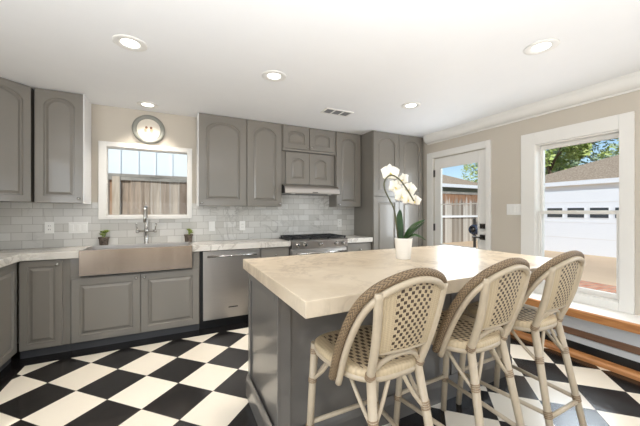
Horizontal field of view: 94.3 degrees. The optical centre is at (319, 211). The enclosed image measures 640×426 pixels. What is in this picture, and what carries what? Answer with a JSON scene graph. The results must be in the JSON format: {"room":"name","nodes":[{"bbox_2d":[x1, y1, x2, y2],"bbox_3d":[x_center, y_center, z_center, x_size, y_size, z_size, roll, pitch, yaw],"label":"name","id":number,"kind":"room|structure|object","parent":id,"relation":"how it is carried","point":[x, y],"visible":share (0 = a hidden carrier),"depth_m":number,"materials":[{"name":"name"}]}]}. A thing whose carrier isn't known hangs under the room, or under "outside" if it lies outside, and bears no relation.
{"room":"kitchen","nodes":[
{"label":"kitchen","id":0,"kind":"room"},
{"bbox_2d":[98,237,108,244],"bbox_3d":[-2.229,0.308,3.063,0.096,0.090,0.094,0,0,-26],"label":"pot","id":1,"kind":"object","parent":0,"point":[102,240],"depth_m":3.03,"materials":[{"name":"brown ceramic"}]},
{"bbox_2d":[4,104,268,343],"bbox_3d":[-0.966,0.070,3.835,5.420,2.360,0.150,0,0,-26],"label":"wall","id":2,"kind":"structure","parent":0,"point":[108,123],"depth_m":3.19,"materials":[{"name":"beige paint"}]},
{"bbox_2d":[0,77,33,202],"bbox_3d":[-2.822,-0.597,2.489,0.594,1.024,0.607,0,0,-26],"label":"upper cabinet","id":3,"kind":"object","parent":2,"relation":"attached to","point":[16,99],"visible":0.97,"depth_m":2.54,"materials":[{"name":"grey wood"}]},
{"bbox_2d":[34,88,90,203],"bbox_3d":[-2.440,-0.592,2.831,0.359,1.034,0.312,0,0,-26],"label":"upper cabinet","id":4,"kind":"object","parent":2,"relation":"attached to","point":[62,120],"visible":1,"depth_m":2.73,"materials":[{"name":"grey wood"}]},
{"bbox_2d":[98,141,191,218],"bbox_3d":[-1.912,-0.326,3.307,0.892,0.815,0.105,0,0,-26],"label":"window","id":5,"kind":"structure","parent":2,"relation":"in","point":[103,146],"depth_m":3.19,"materials":[{"name":"white wood"}]},
{"bbox_2d":[132,115,164,143],"bbox_3d":[-1.889,-0.905,3.277,0.320,0.320,0.030,0,0,-26],"label":"wall light","id":6,"kind":"object","parent":2,"relation":"attached to","point":[148,129],"visible":1,"depth_m":3.27,"materials":[{"name":"white glass"}]},
{"bbox_2d":[0,195,353,249],"bbox_3d":[-1.356,0.002,3.552,4.170,0.703,0.012,0,0,-26],"label":"backsplash","id":7,"kind":"structure","parent":2,"relation":"attached to","point":[22,225],"depth_m":3.39,"materials":[{"name":"tile"}]},
{"bbox_2d":[45,222,53,233],"bbox_3d":[-2.642,0.159,2.901,0.070,0.113,0.010,0,0,-26],"label":"wall outlet","id":8,"kind":"object","parent":7,"relation":"attached to","point":[49,226],"visible":1,"depth_m":2.90,"materials":[{"name":"white plastic"}]},
{"bbox_2d":[47,224,51,230],"bbox_3d":[-2.641,0.159,2.898,0.034,0.068,0.002,0,0,-26],"label":"socket","id":9,"kind":"object","parent":8,"relation":"attached to","point":[49,226],"depth_m":2.90,"materials":[{"name":"white plastic"}]},
{"bbox_2d":[68,222,87,233],"bbox_3d":[-2.441,0.164,3.000,0.156,0.112,0.011,0,0,-26],"label":"switch plate","id":10,"kind":"object","parent":7,"relation":"attached to","point":[73,227],"visible":1,"depth_m":3.00,"materials":[{"name":"white plastic"}]},
{"bbox_2d":[209,221,214,230],"bbox_3d":[-1.298,0.177,3.567,0.070,0.115,0.011,0,0,-26],"label":"switch plate","id":11,"kind":"object","parent":7,"relation":"attached to","point":[212,223],"visible":1,"depth_m":3.56,"materials":[{"name":"white plastic"}]},
{"bbox_2d":[239,221,244,229],"bbox_3d":[-0.975,0.177,3.729,0.070,0.115,0.010,0,0,-26],"label":"wall outlet","id":12,"kind":"object","parent":7,"relation":"attached to","point":[241,223],"visible":1,"depth_m":3.72,"materials":[{"name":"white plastic"}]},
{"bbox_2d":[337,219,341,226],"bbox_3d":[0.287,0.168,4.355,0.070,0.115,0.010,0,0,-26],"label":"wall outlet","id":13,"kind":"object","parent":7,"relation":"attached to","point":[339,221],"visible":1,"depth_m":4.35,"materials":[{"name":"white plastic"}]},
{"bbox_2d":[196,112,245,205],"bbox_3d":[-1.157,-0.585,3.507,0.542,1.049,0.242,0,0,-26],"label":"upper cabinet","id":14,"kind":"object","parent":2,"relation":"attached to","point":[220,140],"visible":1,"depth_m":3.43,"materials":[{"name":"grey wood"}]},
{"bbox_2d":[246,119,281,206],"bbox_3d":[-0.714,-0.587,3.727,0.441,1.044,0.242,0,0,-26],"label":"upper cabinet","id":15,"kind":"object","parent":2,"relation":"attached to","point":[263,139],"visible":0.99,"depth_m":3.64,"materials":[{"name":"grey wood"}]},
{"bbox_2d":[282,124,334,152],"bbox_3d":[-0.169,-0.957,4.004,0.777,0.304,0.253,0,0,-26],"label":"upper cabinet","id":16,"kind":"object","parent":2,"relation":"attached to","point":[293,137],"visible":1,"depth_m":3.90,"materials":[{"name":"grey wood"}]},
{"bbox_2d":[282,148,335,185],"bbox_3d":[-0.176,-0.577,4.020,0.777,0.453,0.218,0,0,-26],"label":"upper cabinet","id":17,"kind":"object","parent":2,"relation":"attached to","point":[299,167],"visible":0.96,"depth_m":3.93,"materials":[{"name":"grey wood"}]},
{"bbox_2d":[282,184,339,195],"bbox_3d":[-0.150,-0.284,3.965,0.778,0.127,0.316,0,0,-26],"label":"range hood","id":18,"kind":"object","parent":17,"relation":"attached to","point":[287,189],"visible":0.98,"depth_m":3.84,"materials":[{"name":"silver metal"}]},
{"bbox_2d":[329,131,360,206],"bbox_3d":[0.374,-0.587,4.268,0.422,1.044,0.242,0,0,-26],"label":"upper cabinet","id":19,"kind":"object","parent":2,"relation":"attached to","point":[347,159],"visible":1,"depth_m":4.18,"materials":[{"name":"grey wood"}]},
{"bbox_2d":[0,0,639,137],"bbox_3d":[0.632,-1.180,0.615,6.020,0.140,7.940,0,0,-26],"label":"ceiling","id":20,"kind":"structure","parent":0,"point":[464,61],"depth_m":2.11,"materials":[{"name":"white paint"}]},
{"bbox_2d":[112,34,147,51],"bbox_3d":[-1.251,-1.107,1.958,0.198,0.007,0.198,0,0,-26],"label":"recessed light","id":21,"kind":"object","parent":20,"relation":"in","point":[128,42],"visible":1,"depth_m":1.95,"materials":[{"name":"white plastic"}]},
{"bbox_2d":[137,101,158,107],"bbox_3d":[-1.789,-1.107,3.087,0.198,0.007,0.198,0,0,-26],"label":"recessed light","id":22,"kind":"object","parent":20,"relation":"in","point":[145,104],"visible":1,"depth_m":3.07,"materials":[{"name":"white plastic"}]},
{"bbox_2d":[262,70,285,81],"bbox_3d":[-0.375,-1.107,2.432,0.198,0.007,0.198,0,0,-26],"label":"recessed light","id":23,"kind":"object","parent":20,"relation":"in","point":[270,75],"visible":1,"depth_m":2.42,"materials":[{"name":"white plastic"}]},
{"bbox_2d":[320,108,353,116],"bbox_3d":[0.191,-1.106,3.316,0.340,0.008,0.160,0,0,-26],"label":"ceiling vent","id":24,"kind":"object","parent":20,"relation":"in","point":[331,111],"visible":1,"depth_m":3.31,"materials":[{"name":"white metal"}]},
{"bbox_2d":[401,102,420,108],"bbox_3d":[0.953,-1.107,3.108,0.198,0.007,0.198,0,0,-26],"label":"recessed light","id":25,"kind":"object","parent":20,"relation":"in","point":[410,105],"visible":1,"depth_m":3.10,"materials":[{"name":"white plastic"}]},
{"bbox_2d":[523,38,559,54],"bbox_3d":[1.490,-1.107,2.002,0.198,0.007,0.198,0,0,-26],"label":"recessed light","id":26,"kind":"object","parent":20,"relation":"in","point":[545,45],"visible":1,"depth_m":1.99,"materials":[{"name":"white plastic"}]},
{"bbox_2d":[0,322,639,425],"bbox_3d":[0.466,1.310,0.951,5.420,0.120,6.590,0,0,-26],"label":"floor","id":27,"kind":"structure","parent":0,"point":[197,377],"depth_m":2.10,"materials":[{"name":"tile"}]},
{"bbox_2d":[0,262,16,371],"bbox_3d":[-2.441,0.832,1.722,0.595,0.837,1.455,0,0,-26],"label":"base cabinet","id":28,"kind":"object","parent":27,"relation":"on","point":[8,274],"visible":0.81,"depth_m":2.34,"materials":[{"name":"grey wood"}]},
{"bbox_2d":[0,238,290,267],"bbox_3d":[-1.465,0.383,2.431,2.975,0.060,1.898,0,0,-26],"label":"countertop","id":29,"kind":"structure","parent":28,"relation":"on","point":[7,256],"depth_m":2.83,"materials":[{"name":"stone"}]},
{"bbox_2d":[98,230,108,244],"bbox_3d":[-2.227,0.271,3.064,0.101,0.165,0.094,0,0,-26],"label":"potted succulent","id":30,"kind":"object","parent":29,"relation":"on","point":[103,240],"visible":0.99,"depth_m":3.04,"materials":[{"name":"green plant"}]},
{"bbox_2d":[79,242,191,276],"bbox_3d":[-1.805,0.460,3.005,0.922,0.230,0.408,0,0,-26],"label":"sink","id":31,"kind":"object","parent":29,"relation":"in","point":[125,258],"visible":1,"depth_m":2.83,"materials":[{"name":"silver metal"}]},
{"bbox_2d":[136,206,156,243],"bbox_3d":[-1.851,0.145,3.156,0.202,0.416,0.222,0,0,-26],"label":"bridge faucet","id":32,"kind":"object","parent":29,"relation":"on","point":[146,230],"visible":0.98,"depth_m":3.21,"materials":[{"name":"silver metal"}]},
{"bbox_2d":[184,229,192,241],"bbox_3d":[-1.510,0.275,3.420,0.101,0.156,0.094,0,0,-26],"label":"potted succulent","id":33,"kind":"object","parent":29,"relation":"on","point":[188,237],"visible":1,"depth_m":3.40,"materials":[{"name":"green plant"}]},
{"bbox_2d":[184,234,192,241],"bbox_3d":[-1.513,0.308,3.419,0.096,0.090,0.094,0,0,-26],"label":"pot","id":34,"kind":"object","parent":33,"relation":"attached to","point":[188,237],"depth_m":3.39,"materials":[{"name":"brown ceramic"}]},
{"bbox_2d":[19,258,71,358],"bbox_3d":[-2.454,0.832,2.732,0.342,0.837,0.476,0,0,-26],"label":"base cabinet","id":35,"kind":"object","parent":27,"relation":"on","point":[44,285],"visible":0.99,"depth_m":2.55,"materials":[{"name":"grey wood"}]},
{"bbox_2d":[71,251,198,350],"bbox_3d":[-1.823,0.832,3.045,1.063,0.837,0.476,0,0,-26],"label":"base cabinet","id":36,"kind":"object","parent":27,"relation":"on","point":[107,309],"visible":0.98,"depth_m":2.84,"materials":[{"name":"grey wood"}]},
{"bbox_2d":[199,248,259,328],"bbox_3d":[-1.052,0.832,3.418,0.638,0.837,0.481,0,0,-26],"label":"dishwasher","id":37,"kind":"object","parent":27,"relation":"on","point":[223,280],"visible":0.83,"depth_m":3.21,"materials":[{"name":"silver metal"}]},
{"bbox_2d":[260,246,288,257],"bbox_3d":[-0.610,0.832,3.647,0.350,0.837,0.476,0,0,-26],"label":"base cabinet","id":38,"kind":"object","parent":27,"relation":"on","point":[271,251],"visible":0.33,"depth_m":3.46,"materials":[{"name":"grey wood"}]},
{"bbox_2d":[279,233,347,255],"bbox_3d":[-0.083,0.781,3.881,0.770,0.937,0.526,0,0,-26],"label":"range","id":39,"kind":"object","parent":27,"relation":"on","point":[301,244],"visible":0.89,"depth_m":3.70,"materials":[{"name":"silver metal"}]},
{"bbox_2d":[279,233,345,240],"bbox_3d":[-0.100,0.382,3.914,0.770,0.137,0.451,0,0,-26],"label":"cooktop","id":40,"kind":"object","parent":39,"relation":"in","point":[301,237],"depth_m":3.80,"materials":[{"name":"metal"}]},
{"bbox_2d":[346,242,370,251],"bbox_3d":[0.440,0.832,4.168,0.395,0.837,0.476,0,0,-26],"label":"base cabinet","id":41,"kind":"object","parent":27,"relation":"on","point":[361,246],"visible":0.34,"depth_m":3.98,"materials":[{"name":"grey wood"}]},
{"bbox_2d":[345,235,372,242],"bbox_3d":[0.436,0.383,4.173,0.403,0.060,0.468,0,0,-26],"label":"countertop","id":42,"kind":"structure","parent":41,"relation":"on","point":[351,238],"depth_m":4.01,"materials":[{"name":"stone"}]},
{"bbox_2d":[306,268,447,425],"bbox_3d":[0.238,0.728,1.308,0.489,1.050,0.572,0,0,-26],"label":"counter stool","id":43,"kind":"object","parent":27,"relation":"on","point":[407,305],"visible":1,"depth_m":1.13,"materials":[{"name":"beige wicker"}]},
{"bbox_2d":[246,273,511,425],"bbox_3d":[0.495,0.823,2.155,1.910,0.854,0.640,0,0,-26],"label":"kitchen island","id":44,"kind":"object","parent":27,"relation":"on","point":[280,338],"visible":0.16,"depth_m":1.64,"materials":[{"name":"grey wood"}]},
{"bbox_2d":[243,245,551,318],"bbox_3d":[0.590,0.363,2.015,1.975,0.066,1.085,0,0,-26],"label":"island countertop","id":45,"kind":"structure","parent":44,"relation":"on","point":[313,285],"depth_m":1.69,"materials":[{"name":"stone"}]},
{"bbox_2d":[381,164,424,259],"bbox_3d":[0.580,-0.004,2.071,0.309,0.668,0.135,0,0,11],"label":"potted orchid","id":46,"kind":"object","parent":45,"relation":"on","point":[403,242],"visible":1,"depth_m":2.06,"materials":[{"name":"white plant"}]},
{"bbox_2d":[354,131,422,249],"bbox_3d":[1.040,0.070,4.454,0.920,2.359,0.523,0,0,-26],"label":"pantry cabinet","id":47,"kind":"object","parent":27,"relation":"on","point":[375,218],"visible":0.61,"depth_m":4.19,"materials":[{"name":"grey wood"}]},
{"bbox_2d":[393,258,530,425],"bbox_3d":[0.731,0.728,1.541,0.489,1.050,0.572,0,0,-28],"label":"counter stool","id":48,"kind":"object","parent":27,"relation":"on","point":[502,286],"visible":0.88,"depth_m":1.36,"materials":[{"name":"beige wicker"}]},
{"bbox_2d":[456,250,586,425],"bbox_3d":[1.205,0.728,1.788,0.489,1.050,0.572,0,0,-27],"label":"counter stool","id":49,"kind":"object","parent":27,"relation":"on","point":[562,273],"visible":0.79,"depth_m":1.61,"materials":[{"name":"beige wicker"}]},
{"bbox_2d":[510,292,639,381],"bbox_3d":[2.982,1.048,1.274,0.325,0.405,4.610,0,0,-26],"label":"window bench","id":50,"kind":"object","parent":27,"relation":"on","point":[608,339],"depth_m":2.44,"materials":[{"name":"brown wood"}]},
{"bbox_2d":[423,90,639,315],"bbox_3d":[2.859,0.070,2.056,0.150,2.360,6.440,0,0,-26],"label":"wall","id":51,"kind":"structure","parent":0,"point":[505,139],"depth_m":3.29,"materials":[{"name":"beige paint"}]},
{"bbox_2d":[427,140,490,250],"bbox_3d":[1.814,0.198,3.970,0.111,2.104,0.981,0,0,-26],"label":"door","id":52,"kind":"structure","parent":51,"relation":"in","point":[482,157],"depth_m":3.88,"materials":[{"name":"white wood"}]},
{"bbox_2d":[507,204,520,214],"bbox_3d":[2.152,-0.023,3.299,0.011,0.122,0.157,0,0,-26],"label":"switch plate","id":53,"kind":"object","parent":51,"relation":"attached to","point":[512,209],"visible":1,"depth_m":3.29,"materials":[{"name":"white plastic"}]},
{"bbox_2d":[423,71,639,144],"bbox_3d":[2.836,-1.048,1.821,0.100,0.123,5.740,0,0,-26],"label":"trim","id":54,"kind":"structure","parent":51,"relation":"attached to","point":[628,83],"depth_m":2.94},
{"bbox_2d":[521,111,634,314],"bbox_3d":[2.447,0.011,2.860,0.174,1.667,0.881,0,0,-26],"label":"window","id":55,"kind":"structure","parent":51,"relation":"in","point":[621,126],"depth_m":2.69,"materials":[{"name":"white wood"}]},
{"label":"outside","id":56,"kind":"structure","parent":0,"visible":0},
{"bbox_2d":[442,241,615,285],"bbox_3d":[5.655,1.500,22.345,90.000,0.200,85.000,0,0,-26],"label":"ground","id":57,"kind":"structure","parent":56,"point":[597,269],"depth_m":7.56,"materials":[{"name":"beige concrete"}]},
{"bbox_2d":[108,173,186,214],"bbox_3d":[-2.397,0.403,5.054,7.000,1.995,0.075,0,0,-26],"label":"wooden fence","id":58,"kind":"object","parent":57,"relation":"on","point":[128,194],"visible":0.07,"depth_m":4.83,"materials":[{"name":"brown wood"}]},
{"bbox_2d":[108,149,186,214],"bbox_3d":[-3.999,-0.775,6.932,9.000,4.350,2.025,0,0,-26],"label":"neighbouring house","id":59,"kind":"structure","parent":57,"relation":"on","point":[119,161],"depth_m":6.07,"materials":[{"name":"white"}]},
{"bbox_2d":[442,191,477,242],"bbox_3d":[6.463,0.253,13.686,7.348,2.295,0.090,0,0,-26],"label":"wooden fence","id":60,"kind":"object","parent":57,"relation":"on","point":[457,219],"visible":0.27,"depth_m":13.67,"materials":[{"name":"brown wood"}]},
{"bbox_2d":[442,174,477,192],"bbox_3d":[5.645,-0.725,18.990,7.800,4.250,6.000,0,0,-26],"label":"house","id":61,"kind":"structure","parent":57,"relation":"on","point":[450,184],"depth_m":17.28,"materials":[{"name":"brown"}]},
{"bbox_2d":[460,163,477,182],"bbox_3d":[18.371,-3.201,31.834,5.901,9.216,5.084,0,0,-26],"label":"leafy tree","id":62,"kind":"object","parent":57,"relation":"on","point":[466,167],"visible":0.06,"depth_m":31.88,"materials":[{"name":"green plant"}]},
{"bbox_2d":[468,218,477,247],"bbox_3d":[3.332,0.775,6.399,0.180,1.250,0.222,0,0,-26],"label":"hose reel","id":63,"kind":"object","parent":57,"relation":"on","point":[473,229],"visible":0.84,"depth_m":6.38,"materials":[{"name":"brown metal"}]},
{"bbox_2d":[545,142,592,174],"bbox_3d":[14.829,-2.237,18.892,3.801,7.292,4.412,0,0,29],"label":"leafy tree","id":64,"kind":"object","parent":57,"relation":"on","point":[551,164],"visible":0.18,"depth_m":18.24,"materials":[{"name":"green plant"}]},
{"bbox_2d":[545,279,615,292],"bbox_3d":[4.129,1.390,5.120,2.750,0.020,4.500,0,0,-26],"label":"brick paving","id":65,"kind":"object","parent":57,"relation":"on","point":[585,284],"visible":0.11,"depth_m":5.46,"materials":[{"name":"red brick"}]},
{"bbox_2d":[545,155,618,257],"bbox_3d":[12.911,-0.825,9.256,7.440,4.450,10.900,0,0,-26],"label":"garage","id":66,"kind":"structure","parent":57,"relation":"on","point":[594,185],"depth_m":9.80,"materials":[{"name":"grey"}]},
{"bbox_2d":[545,138,618,172],"bbox_3d":[21.203,-3.175,24.552,6.356,9.164,5.360,0,0,10],"label":"leafy tree","id":67,"kind":"object","parent":57,"relation":"on","point":[573,163],"visible":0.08,"depth_m":23.34,"materials":[{"name":"green plant"}]},
{"bbox_2d":[597,143,618,160],"bbox_3d":[17.904,-2.846,15.714,4.835,8.509,5.378,0,0,-26],"label":"leafy tree","id":68,"kind":"object","parent":57,"relation":"on","point":[609,146],"visible":0.02,"depth_m":17.57,"materials":[{"name":"green plant"}]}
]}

